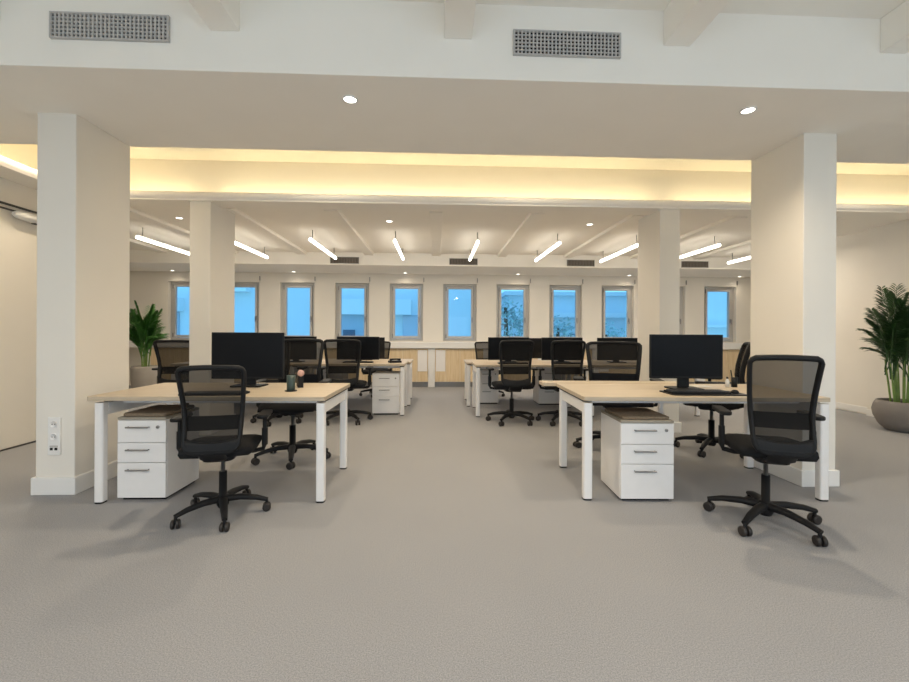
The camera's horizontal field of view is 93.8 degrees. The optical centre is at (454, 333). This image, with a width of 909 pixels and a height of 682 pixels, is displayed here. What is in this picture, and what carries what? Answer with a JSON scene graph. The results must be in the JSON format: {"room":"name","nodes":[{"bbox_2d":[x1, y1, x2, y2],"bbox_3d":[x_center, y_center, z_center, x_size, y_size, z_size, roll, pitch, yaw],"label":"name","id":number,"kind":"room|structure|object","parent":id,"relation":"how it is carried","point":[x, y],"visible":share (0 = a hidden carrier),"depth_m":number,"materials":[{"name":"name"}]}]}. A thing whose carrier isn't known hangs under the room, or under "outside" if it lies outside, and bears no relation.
{"room":"open-plan office","nodes":[
{"label":"open-plan office","id":0,"kind":"room"},
{"bbox_2d":[0,144,36,449],"bbox_3d":[-4.332,-0.497,0.622,0.150,3.290,8.800,0,0,-2],"label":"wall","id":1,"kind":"structure","parent":0,"point":[18,238],"depth_m":4.29,"materials":[{"name":"paint"}]},
{"bbox_2d":[0,155,36,189],"bbox_3d":[-4.236,-1.555,4.124,0.320,0.088,1.190,0,0,-2],"label":"trim","id":2,"kind":"structure","parent":1,"relation":"attached to","point":[11,170],"depth_m":4.05,"materials":[{"name":"paint"}]},
{"bbox_2d":[0,201,36,213],"bbox_3d":[-4.355,-1.242,3.454,0.030,0.060,2.060,0,0,-2],"label":"wall rail","id":3,"kind":"object","parent":1,"relation":"attached to","point":[1,202],"visible":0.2,"depth_m":4.22,"materials":[{"name":"black metal"}]},
{"bbox_2d":[12,211,36,224],"bbox_3d":[-4.358,-1.178,4.384,0.092,0.097,0.380,0,0,-2],"label":"wall fixture","id":4,"kind":"object","parent":3,"relation":"hanging from","point":[21,215],"visible":0.52,"depth_m":4.29,"materials":[{"name":"white paint"}]},
{"bbox_2d":[129,271,750,384],"bbox_3d":[-0.046,-0.240,9.666,14.400,2.820,0.320,0,0,-2],"label":"wall","id":5,"kind":"structure","parent":0,"point":[147,288],"depth_m":9.49,"materials":[{"name":"paint"}]},
{"bbox_2d":[171,282,189,339],"bbox_3d":[-5.863,-0.489,9.361,0.750,1.280,0.152,0,0,-2],"label":"window","id":6,"kind":"structure","parent":5,"relation":"in","point":[174,285],"depth_m":9.33,"materials":[{"name":"grey metal"}]},
{"bbox_2d":[235,282,258,331],"bbox_3d":[-4.667,-0.483,9.410,0.750,1.280,0.152,0,0,-2],"label":"window","id":7,"kind":"structure","parent":5,"relation":"in","point":[255,285],"depth_m":9.40,"materials":[{"name":"grey metal"}]},
{"bbox_2d":[281,283,314,335],"bbox_3d":[-3.471,-0.477,9.459,0.750,1.280,0.152,0,0,-2],"label":"window","id":8,"kind":"structure","parent":5,"relation":"in","point":[285,286],"depth_m":9.44,"materials":[{"name":"grey metal"}]},
{"bbox_2d":[336,283,368,338],"bbox_3d":[-2.275,-0.471,9.508,0.750,1.280,0.152,0,0,-2],"label":"window","id":9,"kind":"structure","parent":5,"relation":"in","point":[339,286],"depth_m":9.49,"materials":[{"name":"grey metal"}]},
{"bbox_2d":[390,284,422,340],"bbox_3d":[-1.079,-0.465,9.558,0.750,1.280,0.152,0,0,-2],"label":"window","id":10,"kind":"structure","parent":5,"relation":"in","point":[393,287],"depth_m":9.54,"materials":[{"name":"grey metal"}]},
{"bbox_2d":[129,341,742,348],"bbox_3d":[-0.035,0.267,9.326,14.100,0.125,0.360,0,0,-2],"label":"countertop","id":11,"kind":"structure","parent":5,"relation":"attached to","point":[393,344],"depth_m":9.14,"materials":[{"name":"white paint"}]},
{"bbox_2d":[443,284,475,340],"bbox_3d":[0.117,-0.459,9.607,0.750,1.280,0.152,0,0,-2],"label":"window","id":12,"kind":"structure","parent":5,"relation":"in","point":[446,287],"depth_m":9.59,"materials":[{"name":"grey metal"}]},
{"bbox_2d":[496,285,528,336],"bbox_3d":[1.313,-0.453,9.656,0.750,1.280,0.152,0,0,-2],"label":"window","id":13,"kind":"structure","parent":5,"relation":"in","point":[525,288],"depth_m":9.64,"materials":[{"name":"grey metal"}]},
{"bbox_2d":[549,285,580,337],"bbox_3d":[2.509,-0.448,9.705,0.750,1.280,0.152,0,0,-2],"label":"window","id":14,"kind":"structure","parent":5,"relation":"in","point":[577,289],"depth_m":9.69,"materials":[{"name":"grey metal"}]},
{"bbox_2d":[601,286,631,337],"bbox_3d":[3.705,-0.442,9.755,0.750,1.280,0.152,0,0,-2],"label":"window","id":15,"kind":"structure","parent":5,"relation":"in","point":[628,289],"depth_m":9.74,"materials":[{"name":"grey metal"}]},
{"bbox_2d":[679,287,682,333],"bbox_3d":[4.901,-0.435,9.804,0.750,1.280,0.152,0,0,-2],"label":"window","id":16,"kind":"structure","parent":5,"relation":"in","point":[681,288],"depth_m":9.81,"materials":[{"name":"grey metal"}]},
{"bbox_2d":[704,287,732,341],"bbox_3d":[6.097,-0.429,9.853,0.750,1.280,0.152,0,0,-2],"label":"window","id":17,"kind":"structure","parent":5,"relation":"in","point":[729,290],"depth_m":9.84,"materials":[{"name":"grey metal"}]},
{"bbox_2d":[129,250,750,277],"bbox_3d":[-0.009,-1.480,8.907,14.100,0.340,1.200,0,0,-2],"label":"ceiling","id":18,"kind":"structure","parent":0,"point":[140,260],"depth_m":8.42,"materials":[{"name":"paint"}]},
{"bbox_2d":[330,257,358,263],"bbox_3d":[-2.123,-1.407,8.210,0.556,0.131,0.018,0,0,-2],"label":"ceiling vent","id":19,"kind":"object","parent":18,"relation":"in","point":[340,260],"visible":0.96,"depth_m":8.21,"materials":[{"name":"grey metal"}]},
{"bbox_2d":[449,258,477,264],"bbox_3d":[0.175,-1.395,8.305,0.556,0.131,0.018,0,0,-2],"label":"ceiling vent","id":20,"kind":"object","parent":18,"relation":"in","point":[452,261],"visible":0.96,"depth_m":8.30,"materials":[{"name":"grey metal"}]},
{"bbox_2d":[567,260,594,266],"bbox_3d":[2.493,-1.384,8.400,0.556,0.131,0.018,0,0,-2],"label":"ceiling vent","id":21,"kind":"object","parent":18,"relation":"in","point":[584,263],"visible":1,"depth_m":8.39,"materials":[{"name":"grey metal"}]},
{"bbox_2d":[681,261,708,267],"bbox_3d":[4.801,-1.372,8.495,0.556,0.131,0.018,0,0,-2],"label":"ceiling vent","id":22,"kind":"object","parent":18,"relation":"in","point":[684,264],"visible":1,"depth_m":8.49,"materials":[{"name":"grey metal"}]},
{"bbox_2d":[0,385,908,681],"bbox_3d":[0.221,1.231,2.987,14.500,0.120,13.550,0,0,-2],"label":"floor","id":23,"kind":"structure","parent":0,"point":[451,544],"depth_m":2.10,"materials":[{"name":"carpet"}]},
{"bbox_2d":[36,113,129,476],"bbox_3d":[-2.868,-0.214,3.315,0.270,2.740,0.540,0,0,-2],"label":"column","id":24,"kind":"structure","parent":23,"relation":"on","point":[83,171],"depth_m":3.08,"materials":[{"name":"paint"}]},
{"bbox_2d":[48,417,60,454],"bbox_3d":[-2.849,0.733,3.036,0.084,0.264,0.019,0,0,-2],"label":"socket plate","id":25,"kind":"object","parent":24,"relation":"attached to","point":[54,423],"visible":1,"depth_m":3.03,"materials":[{"name":"white paint"}]},
{"bbox_2d":[31,460,118,494],"bbox_3d":[-2.874,1.093,3.315,0.306,0.125,0.576,0,0,-2],"label":"baseboard","id":26,"kind":"structure","parent":24,"relation":"attached to","point":[75,485],"depth_m":3.03,"materials":[{"name":"white paint"}]},
{"bbox_2d":[129,300,168,387],"bbox_3d":[-5.339,0.293,7.250,0.788,1.700,0.869,0,0,-43],"label":"potted palm","id":27,"kind":"object","parent":23,"relation":"on","point":[143,332],"visible":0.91,"depth_m":7.18,"materials":[{"name":"plant"}]},
{"bbox_2d":[130,365,157,387],"bbox_3d":[-5.309,0.854,7.288,0.410,0.580,0.410,0,0,-2],"label":"plant pot","id":28,"kind":"object","parent":27,"relation":"attached to","point":[141,375],"depth_m":7.12,"materials":[{"name":"ceramic"}]},
{"bbox_2d":[117,405,198,498],"bbox_3d":[-2.165,0.858,3.120,0.330,0.602,0.428,0,0,-1],"label":"drawer pedestal","id":29,"kind":"object","parent":23,"relation":"on","point":[149,466],"visible":0.94,"depth_m":2.94,"materials":[{"name":"white metal"}]},
{"bbox_2d":[152,340,188,383],"bbox_3d":[-3.487,0.617,5.566,0.827,1.069,0.686,0,0,-5],"label":"office chair","id":30,"kind":"object","parent":23,"relation":"on","point":[170,354],"visible":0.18,"depth_m":5.29,"materials":[{"name":"black fabric"}]},
{"bbox_2d":[189,201,234,365],"bbox_3d":[-2.908,-0.209,5.122,0.233,2.730,0.585,0,0,-2],"label":"column","id":31,"kind":"structure","parent":23,"relation":"on","point":[212,227],"depth_m":4.83,"materials":[{"name":"paint"}]},
{"bbox_2d":[87,383,349,503],"bbox_3d":[-1.699,0.796,3.288,1.600,0.730,0.810,0,0,-1],"label":"office desk","id":32,"kind":"object","parent":23,"relation":"on","point":[326,396],"visible":0.88,"depth_m":2.94,"materials":[{"name":"brown wood"}]},
{"bbox_2d":[211,332,284,387],"bbox_3d":[-1.669,0.213,3.464,0.575,0.437,0.190,0,0,-1],"label":"monitor","id":33,"kind":"object","parent":32,"relation":"on","point":[261,355],"visible":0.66,"depth_m":3.42,"materials":[{"name":"black plastic"}]},
{"bbox_2d":[285,375,296,391],"bbox_3d":[-1.225,0.375,3.184,0.088,0.118,0.088,0,0,-2],"label":"pen cup","id":34,"kind":"object","parent":32,"relation":"on","point":[290,378],"visible":1,"depth_m":3.16,"materials":[{"name":"plastic"}]},
{"bbox_2d":[170,365,272,531],"bbox_3d":[-1.482,0.673,2.730,0.564,0.979,0.602,0,0,-14],"label":"office chair","id":35,"kind":"object","parent":23,"relation":"on","point":[210,422],"visible":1,"depth_m":2.51,"materials":[{"name":"black fabric"}]},
{"bbox_2d":[250,379,303,426],"bbox_3d":[-2.295,0.613,5.548,0.665,1.090,0.644,0,0,-4],"label":"office chair","id":36,"kind":"object","parent":23,"relation":"on","point":[273,415],"visible":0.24,"depth_m":5.44,"materials":[{"name":"grey plastic"}]},
{"bbox_2d":[251,338,331,469],"bbox_3d":[-1.481,0.607,3.965,0.705,1.110,0.673,0,0,13],"label":"office chair","id":37,"kind":"object","parent":23,"relation":"on","point":[305,354],"visible":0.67,"depth_m":4.15,"materials":[{"name":"grey plastic"}]},
{"bbox_2d":[320,339,372,425],"bbox_3d":[-1.437,0.617,5.611,0.718,1.090,0.698,0,0,-5],"label":"office chair","id":38,"kind":"object","parent":23,"relation":"on","point":[342,356],"visible":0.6,"depth_m":5.35,"materials":[{"name":"black fabric"}]},
{"bbox_2d":[322,360,407,415],"bbox_3d":[-1.522,0.797,6.363,1.600,0.730,0.810,0,0,-2],"label":"office desk","id":39,"kind":"object","parent":23,"relation":"on","point":[377,363],"visible":0.52,"depth_m":6.07,"materials":[{"name":"brown wood"}]},
{"bbox_2d":[337,337,378,360],"bbox_3d":[-1.446,0.243,6.396,0.630,0.380,0.190,0,0,-2],"label":"monitor","id":40,"kind":"object","parent":39,"relation":"on","point":[369,345],"visible":0.38,"depth_m":6.36,"materials":[{"name":"black plastic"}]},
{"bbox_2d":[322,359,412,405],"bbox_3d":[-1.521,0.811,7.194,1.600,0.702,0.810,0,0,-2],"label":"office desk","id":41,"kind":"object","parent":23,"relation":"on","point":[409,364],"visible":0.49,"depth_m":6.83,"materials":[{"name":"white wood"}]},
{"bbox_2d":[359,341,391,397],"bbox_3d":[-1.449,0.658,7.922,0.631,1.009,0.647,0,0,4],"label":"office chair","id":42,"kind":"object","parent":23,"relation":"on","point":[387,343],"visible":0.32,"depth_m":7.93,"materials":[{"name":"grey plastic"}]},
{"bbox_2d":[372,371,399,414],"bbox_3d":[-0.987,0.871,6.251,0.385,0.588,0.448,0,0,-2],"label":"drawer pedestal","id":43,"kind":"object","parent":23,"relation":"on","point":[385,384],"visible":0.94,"depth_m":6.06,"materials":[{"name":"white metal"}]},
{"bbox_2d":[388,348,431,386],"bbox_3d":[-1.100,0.746,9.298,1.195,0.838,0.310,0,0,-2],"label":"base cabinet","id":44,"kind":"object","parent":23,"relation":"on","point":[422,357],"visible":0.6,"depth_m":9.17,"materials":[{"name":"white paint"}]},
{"bbox_2d":[431,348,475,386],"bbox_3d":[0.094,0.751,9.347,1.195,0.838,0.310,0,0,-2],"label":"base cabinet","id":45,"kind":"object","parent":23,"relation":"on","point":[448,364],"visible":0.82,"depth_m":9.21,"materials":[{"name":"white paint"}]},
{"bbox_2d":[472,342,504,396],"bbox_3d":[0.624,0.668,7.908,0.631,1.009,0.647,0,0,-8],"label":"office chair","id":46,"kind":"object","parent":23,"relation":"on","point":[481,348],"visible":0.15,"depth_m":8.14,"materials":[{"name":"grey plastic"}]},
{"bbox_2d":[480,369,498,403],"bbox_3d":[0.539,0.893,7.215,0.366,0.559,0.425,0,0,-2],"label":"drawer pedestal","id":47,"kind":"object","parent":23,"relation":"on","point":[487,395],"visible":0.6,"depth_m":7.03,"materials":[{"name":"white metal"}]},
{"bbox_2d":[464,359,550,406],"bbox_3d":[0.976,0.824,7.186,1.600,0.702,0.810,0,0,-2],"label":"office desk","id":48,"kind":"object","parent":23,"relation":"on","point":[468,364],"visible":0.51,"depth_m":6.95,"materials":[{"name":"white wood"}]},
{"bbox_2d":[529,338,540,357],"bbox_3d":[1.172,0.274,7.224,0.630,0.380,0.190,0,0,-2],"label":"monitor","id":49,"kind":"object","parent":48,"relation":"on","point":[537,341],"visible":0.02,"depth_m":7.25,"materials":[{"name":"black plastic"}]},
{"bbox_2d":[485,340,537,425],"bbox_3d":[0.754,0.628,5.621,0.681,1.090,0.698,0,0,-4],"label":"office chair","id":50,"kind":"object","parent":23,"relation":"on","point":[515,356],"visible":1,"depth_m":5.37,"materials":[{"name":"black fabric"}]},
{"bbox_2d":[471,361,587,416],"bbox_3d":[1.080,0.810,6.360,1.600,0.730,0.810,0,0,-2],"label":"office desk","id":51,"kind":"object","parent":23,"relation":"on","point":[477,365],"visible":0.56,"depth_m":6.04,"materials":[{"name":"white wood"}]},
{"bbox_2d":[488,337,528,359],"bbox_3d":[0.823,0.254,6.489,0.630,0.380,0.190,0,0,-2],"label":"monitor","id":52,"kind":"object","parent":51,"relation":"on","point":[493,342],"visible":0.24,"depth_m":6.44,"materials":[{"name":"black plastic"}]},
{"bbox_2d":[541,337,582,359],"bbox_3d":[1.642,0.258,6.523,0.630,0.380,0.190,0,0,-2],"label":"monitor","id":53,"kind":"object","parent":51,"relation":"on","point":[546,342],"visible":0.16,"depth_m":6.47,"materials":[{"name":"black plastic"}]},
{"bbox_2d":[533,369,558,404],"bbox_3d":[1.562,0.884,7.157,0.385,0.588,0.448,0,0,-2],"label":"drawer pedestal","id":54,"kind":"object","parent":23,"relation":"on","point":[540,396],"visible":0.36,"depth_m":6.96,"materials":[{"name":"white metal"}]},
{"bbox_2d":[536,340,587,425],"bbox_3d":[1.425,0.632,5.629,0.681,1.090,0.698,0,0,0],"label":"office chair","id":55,"kind":"object","parent":23,"relation":"on","point":[567,356],"visible":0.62,"depth_m":5.37,"materials":[{"name":"black fabric"}]},
{"bbox_2d":[539,380,676,413],"bbox_3d":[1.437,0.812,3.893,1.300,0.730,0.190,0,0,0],"label":"table","id":56,"kind":"object","parent":23,"relation":"on","point":[541,382],"visible":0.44,"depth_m":3.87,"materials":[{"name":"brown wood"}]},
{"bbox_2d":[573,341,663,447],"bbox_3d":[1.669,0.633,4.367,0.888,1.090,0.698,0,0,14],"label":"office chair","id":57,"kind":"object","parent":23,"relation":"on","point":[606,360],"visible":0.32,"depth_m":4.61,"materials":[{"name":"black fabric"}]},
{"bbox_2d":[601,408,673,500],"bbox_3d":[1.342,0.881,3.144,0.370,0.592,0.428,0,0,0],"label":"drawer pedestal","id":58,"kind":"object","parent":23,"relation":"on","point":[637,447],"visible":1,"depth_m":2.96,"materials":[{"name":"white metal"}]},
{"bbox_2d":[583,361,699,416],"bbox_3d":[2.699,0.819,6.427,1.600,0.730,0.810,0,0,-2],"label":"office desk","id":59,"kind":"object","parent":23,"relation":"on","point":[696,410],"visible":0.11,"depth_m":6.07,"materials":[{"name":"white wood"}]},
{"bbox_2d":[597,338,637,341],"bbox_3d":[2.501,0.263,6.559,0.630,0.380,0.190,0,0,-2],"label":"monitor","id":60,"kind":"object","parent":59,"relation":"on","point":[598,339],"visible":0.12,"depth_m":6.52,"materials":[{"name":"black plastic"}]},
{"bbox_2d":[637,209,679,421],"bbox_3d":[2.547,-0.182,5.332,0.246,2.730,0.555,0,0,-2],"label":"column","id":61,"kind":"structure","parent":23,"relation":"on","point":[659,231],"depth_m":5.06,"materials":[{"name":"paint"}]},
{"bbox_2d":[557,383,830,501],"bbox_3d":[1.771,0.814,3.376,1.736,0.730,0.810,0,0,0],"label":"office desk","id":62,"kind":"object","parent":23,"relation":"on","point":[582,396],"visible":0.73,"depth_m":3.03,"materials":[{"name":"brown wood"}]},
{"bbox_2d":[649,334,722,388],"bbox_3d":[1.846,0.230,3.419,0.575,0.438,0.190,0,0,1],"label":"monitor","id":63,"kind":"object","parent":62,"relation":"on","point":[682,357],"visible":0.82,"depth_m":3.38,"materials":[{"name":"black plastic"}]},
{"bbox_2d":[659,390,746,395],"bbox_3d":[1.849,0.446,3.159,0.560,0.006,0.240,0,0,1],"label":"desk pad","id":64,"kind":"object","parent":62,"relation":"on","point":[731,394],"visible":0.58,"depth_m":3.06,"materials":[{"name":"black plastic"}]},
{"bbox_2d":[664,389,730,393],"bbox_3d":[1.800,0.433,3.157,0.430,0.019,0.130,0,0,1],"label":"keyboard","id":65,"kind":"object","parent":64,"relation":"on","point":[673,391],"visible":1,"depth_m":3.10,"materials":[{"name":"black plastic"}]},
{"bbox_2d":[673,342,749,458],"bbox_3d":[2.578,0.632,4.271,0.705,1.100,0.688,0,0,28],"label":"office chair","id":66,"kind":"object","parent":23,"relation":"on","point":[709,439],"visible":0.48,"depth_m":4.17,"materials":[{"name":"grey plastic"}]},
{"bbox_2d":[702,349,749,383],"bbox_3d":[6.074,0.781,9.593,1.195,0.838,0.310,0,0,-2],"label":"base cabinet","id":67,"kind":"object","parent":23,"relation":"on","point":[730,356],"visible":0.2,"depth_m":9.46,"materials":[{"name":"white paint"}]},
{"bbox_2d":[703,355,828,546],"bbox_3d":[1.935,0.649,2.647,0.641,1.059,0.666,0,0,19],"label":"office chair","id":68,"kind":"object","parent":23,"relation":"on","point":[783,390],"visible":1,"depth_m":2.41,"materials":[{"name":"black fabric"}]},
{"bbox_2d":[750,133,836,469],"bbox_3d":[2.815,-0.186,3.566,0.267,2.740,0.555,0,0,-2],"label":"column","id":69,"kind":"structure","parent":23,"relation":"on","point":[794,184],"depth_m":3.33,"materials":[{"name":"paint"}]},
{"bbox_2d":[754,460,839,486],"bbox_3d":[2.809,1.122,3.566,0.303,0.125,0.591,0,0,-2],"label":"baseboard","id":70,"kind":"structure","parent":69,"relation":"attached to","point":[803,478],"depth_m":3.30,"materials":[{"name":"white paint"}]},
{"bbox_2d":[855,283,908,432],"bbox_3d":[5.457,0.289,5.162,0.926,1.816,0.929,0,0,-37],"label":"potted palm","id":71,"kind":"object","parent":23,"relation":"on","point":[892,414],"visible":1,"depth_m":5.20,"materials":[{"name":"plant"}]},
{"bbox_2d":[871,398,908,432],"bbox_3d":[5.505,1.014,5.211,0.570,0.368,0.570,0,0,-2],"label":"plant pot","id":72,"kind":"object","parent":23,"relation":"on","point":[892,414],"depth_m":5.13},
{"bbox_2d":[130,206,906,256],"bbox_3d":[0.080,-1.600,6.759,14.100,0.100,3.100,0,0,-2],"label":"ceiling","id":73,"kind":"structure","parent":0,"point":[412,228],"depth_m":6.49,"materials":[{"name":"paint"}]},
{"bbox_2d":[130,239,167,252],"bbox_3d":[-5.468,-1.552,6.580,0.170,0.050,3.000,0,0,-2],"label":"ceiling beam","id":74,"kind":"structure","parent":73,"relation":"attached to","point":[132,242],"depth_m":7.58,"materials":[{"name":"paint"}]},
{"bbox_2d":[135,227,189,254],"bbox_3d":[-4.675,-1.476,7.003,0.048,0.194,1.580,0,0,-2],"label":"tube light","id":75,"kind":"object","parent":73,"relation":"hanging from","point":[140,237],"visible":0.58,"depth_m":6.72,"materials":[{"name":"white paint"}]},
{"bbox_2d":[130,207,237,253],"bbox_3d":[-4.169,-1.546,6.634,0.170,0.050,3.000,0,0,-2],"label":"ceiling beam","id":76,"kind":"structure","parent":73,"relation":"attached to","point":[135,213],"depth_m":5.90,"materials":[{"name":"paint"}]},
{"bbox_2d":[235,240,267,258],"bbox_3d":[-3.426,-1.470,7.055,0.048,0.194,1.580,0,0,-2],"label":"tube light","id":77,"kind":"object","parent":73,"relation":"hanging from","point":[237,243],"visible":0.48,"depth_m":7.16,"materials":[{"name":"white paint"}]},
{"bbox_2d":[226,208,306,253],"bbox_3d":[-2.870,-1.539,6.687,0.170,0.050,3.000,0,0,-2],"label":"ceiling beam","id":78,"kind":"structure","parent":73,"relation":"attached to","point":[240,216],"depth_m":6.29,"materials":[{"name":"paint"}]},
{"bbox_2d":[309,230,336,259],"bbox_3d":[-2.177,-1.464,7.106,0.048,0.194,1.580,0,0,-2],"label":"tube light","id":79,"kind":"object","parent":73,"relation":"hanging from","point":[311,239],"visible":1,"depth_m":6.87,"materials":[{"name":"white paint"}]},
{"bbox_2d":[324,210,373,254],"bbox_3d":[-1.591,-1.533,6.740,0.170,0.050,3.000,0,0,-2],"label":"ceiling beam","id":80,"kind":"structure","parent":73,"relation":"attached to","point":[336,216],"depth_m":6.25,"materials":[{"name":"paint"}]},
{"bbox_2d":[429,211,442,255],"bbox_3d":[-0.292,-1.526,6.793,0.170,0.050,3.000,0,0,-2],"label":"ceiling beam","id":81,"kind":"structure","parent":73,"relation":"attached to","point":[436,218],"depth_m":6.28,"materials":[{"name":"paint"}]},
{"bbox_2d":[497,213,543,256],"bbox_3d":[0.987,-1.520,6.846,0.170,0.050,3.000,0,0,-2],"label":"ceiling beam","id":82,"kind":"structure","parent":73,"relation":"attached to","point":[531,219],"depth_m":6.32,"materials":[{"name":"paint"}]},
{"bbox_2d":[534,234,560,261],"bbox_3d":[1.570,-1.445,7.260,0.048,0.194,1.580,0,0,-2],"label":"tube light","id":83,"kind":"object","parent":73,"relation":"hanging from","point":[558,242],"visible":1,"depth_m":7.03,"materials":[{"name":"white paint"}]},
{"bbox_2d":[564,215,644,257],"bbox_3d":[2.306,-1.514,6.900,0.170,0.050,3.000,0,0,-2],"label":"ceiling beam","id":84,"kind":"structure","parent":73,"relation":"attached to","point":[629,220],"depth_m":6.42,"materials":[{"name":"paint"}]},
{"bbox_2d":[599,235,637,262],"bbox_3d":[2.819,-1.439,7.312,0.048,0.194,1.580,0,0,-2],"label":"tube light","id":85,"kind":"object","parent":73,"relation":"hanging from","point":[634,245],"visible":0.85,"depth_m":7.17,"materials":[{"name":"white paint"}]},
{"bbox_2d":[630,216,747,258],"bbox_3d":[3.624,-1.507,6.955,0.170,0.050,3.000,0,0,-2],"label":"ceiling beam","id":86,"kind":"structure","parent":73,"relation":"attached to","point":[729,220],"depth_m":6.06,"materials":[{"name":"paint"}]},
{"bbox_2d":[680,236,720,258],"bbox_3d":[4.068,-1.433,7.363,0.048,0.194,1.580,0,0,-2],"label":"tube light","id":87,"kind":"object","parent":73,"relation":"hanging from","point":[715,245],"visible":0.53,"depth_m":6.99,"materials":[{"name":"white paint"}]},
{"bbox_2d":[693,218,844,258],"bbox_3d":[4.923,-1.500,7.008,0.170,0.050,3.000,0,0,-2],"label":"ceiling beam","id":88,"kind":"structure","parent":73,"relation":"attached to","point":[746,243],"depth_m":7.59,"materials":[{"name":"paint"}]},
{"bbox_2d":[130,0,908,174],"bbox_3d":[0.997,-2.065,0.841,10.500,0.100,8.800,0,0,-2],"label":"ceiling","id":89,"kind":"structure","parent":0,"point":[872,9],"depth_m":4.85,"materials":[{"name":"paint"}]},
{"bbox_2d":[189,0,239,30],"bbox_3d":[-1.244,-1.916,-0.552,0.170,0.220,6.200,0,0,-2],"label":"ceiling beam","id":90,"kind":"structure","parent":89,"relation":"attached to","point":[219,15],"depth_m":2.43,"materials":[{"name":"paint"}]},
{"bbox_2d":[0,0,908,163],"bbox_3d":[0.899,-1.835,3.189,10.500,0.560,1.100,0,0,-2],"label":"ceiling beam","id":91,"kind":"structure","parent":89,"relation":"attached to","point":[280,81],"depth_m":2.70,"materials":[{"name":"paint"}]},
{"bbox_2d":[49,11,169,42],"bbox_3d":[-2.033,-1.806,2.509,0.681,0.154,0.018,0,0,-2],"label":"air vent","id":92,"kind":"object","parent":91,"relation":"attached to","point":[63,25],"visible":1,"depth_m":2.50,"materials":[{"name":"grey metal"}]},
{"bbox_2d":[513,29,620,58],"bbox_3d":[0.695,-1.782,2.621,0.671,0.154,0.018,0,0,-2],"label":"air vent","id":93,"kind":"object","parent":91,"relation":"attached to","point":[526,42],"visible":1,"depth_m":2.62,"materials":[{"name":"grey metal"}]},
{"bbox_2d":[444,0,475,38],"bbox_3d":[0.150,-1.909,-0.495,0.170,0.220,6.200,0,0,-2],"label":"ceiling beam","id":94,"kind":"structure","parent":89,"relation":"attached to","point":[459,15],"depth_m":2.44,"materials":[{"name":"paint"}]},
{"bbox_2d":[664,0,729,45],"bbox_3d":[1.517,-1.902,-0.438,0.170,0.220,6.200,0,0,-2],"label":"ceiling beam","id":95,"kind":"structure","parent":89,"relation":"attached to","point":[684,20],"depth_m":2.48,"materials":[{"name":"paint"}]},
{"bbox_2d":[880,0,908,53],"bbox_3d":[2.928,-1.895,-0.380,0.170,0.220,6.200,0,0,-2],"label":"ceiling beam","id":96,"kind":"structure","parent":89,"relation":"attached to","point":[894,26],"depth_m":2.63,"materials":[{"name":"paint"}]},
{"bbox_2d":[130,159,908,204],"bbox_3d":[0.846,-1.821,5.199,10.560,0.590,0.080,0,0,-2],"label":"cove","id":97,"kind":"object","parent":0,"point":[145,174],"visible":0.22,"depth_m":5.13,"materials":[{"name":"paint"}]},
{"bbox_2d":[835,230,867,413],"bbox_3d":[6.614,-0.442,8.124,1.220,3.290,3.810,0,0,-2],"label":"wall","id":98,"kind":"structure","parent":0,"point":[851,249],"depth_m":6.49,"materials":[{"name":"paint"}]},
{"bbox_2d":[835,402,866,412],"bbox_3d":[6.048,1.135,6.650,0.015,0.090,0.910,0,0,-2],"label":"baseboard","id":99,"kind":"structure","parent":98,"relation":"attached to","point":[862,409],"depth_m":6.49,"materials":[{"name":"white paint"}]},
{"bbox_2d":[867,219,908,409],"bbox_3d":[6.294,-0.444,1.430,0.150,3.290,9.540,0,0,-2],"label":"wall","id":100,"kind":"structure","parent":0,"point":[888,244],"depth_m":5.98,"materials":[{"name":"paint"}]},
{"bbox_2d":[130,190,908,218],"bbox_3d":[0.849,-1.527,5.079,10.560,0.093,0.320,0,0,-2],"label":"ceiling beam","id":101,"kind":"structure","parent":100,"relation":"attached to","point":[137,198],"depth_m":4.97,"materials":[{"name":"paint"}]},
{"label":"outside","id":102,"kind":"structure","parent":0,"visible":0},
{"bbox_3d":[-2.104,7.260,50.207,120.000,0.200,79.500,0,0,-2],"label":"ground","id":103,"kind":"structure","parent":102,"visible":0},
{"bbox_2d":[177,287,470,338],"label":"window","id":104,"kind":"structure","parent":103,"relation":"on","point":[298,299],"depth_m":19.73,"materials":[{"name":"blue glass"}]},
{"bbox_2d":[501,297,522,335],"bbox_3d":[1.909,2.913,16.092,2.313,8.542,2.261,0,0,-2],"label":"tree","id":105,"kind":"object","parent":103,"relation":"on","point":[504,314],"visible":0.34,"depth_m":15.84,"materials":[{"name":"green plant"}]},
{"bbox_2d":[501,291,625,336],"bbox_3d":[7.108,2.281,30.068,8.100,9.850,6.500,0,0,-2],"label":"building","id":106,"kind":"structure","parent":103,"relation":"on","point":[564,301],"depth_m":27.31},
{"bbox_2d":[553,315,574,336],"bbox_3d":[4.197,3.218,17.179,2.219,7.956,2.143,0,0,20],"label":"tree","id":107,"kind":"object","parent":103,"relation":"on","point":[557,328],"visible":0.22,"depth_m":16.99,"materials":[{"name":"green plant"}]},
{"bbox_2d":[605,321,625,336],"bbox_3d":[6.303,3.350,17.787,2.234,7.713,2.210,0,0,-2],"label":"tree","id":108,"kind":"object","parent":103,"relation":"on","point":[606,322],"visible":0.12,"depth_m":17.63,"materials":[{"name":"green plant"}]},
{"bbox_2d":[707,292,726,336],"bbox_3d":[15.249,0.371,23.397,8.000,13.750,6.500,0,0,-2],"label":"building","id":109,"kind":"structure","parent":103,"relation":"on","point":[717,301],"depth_m":20.54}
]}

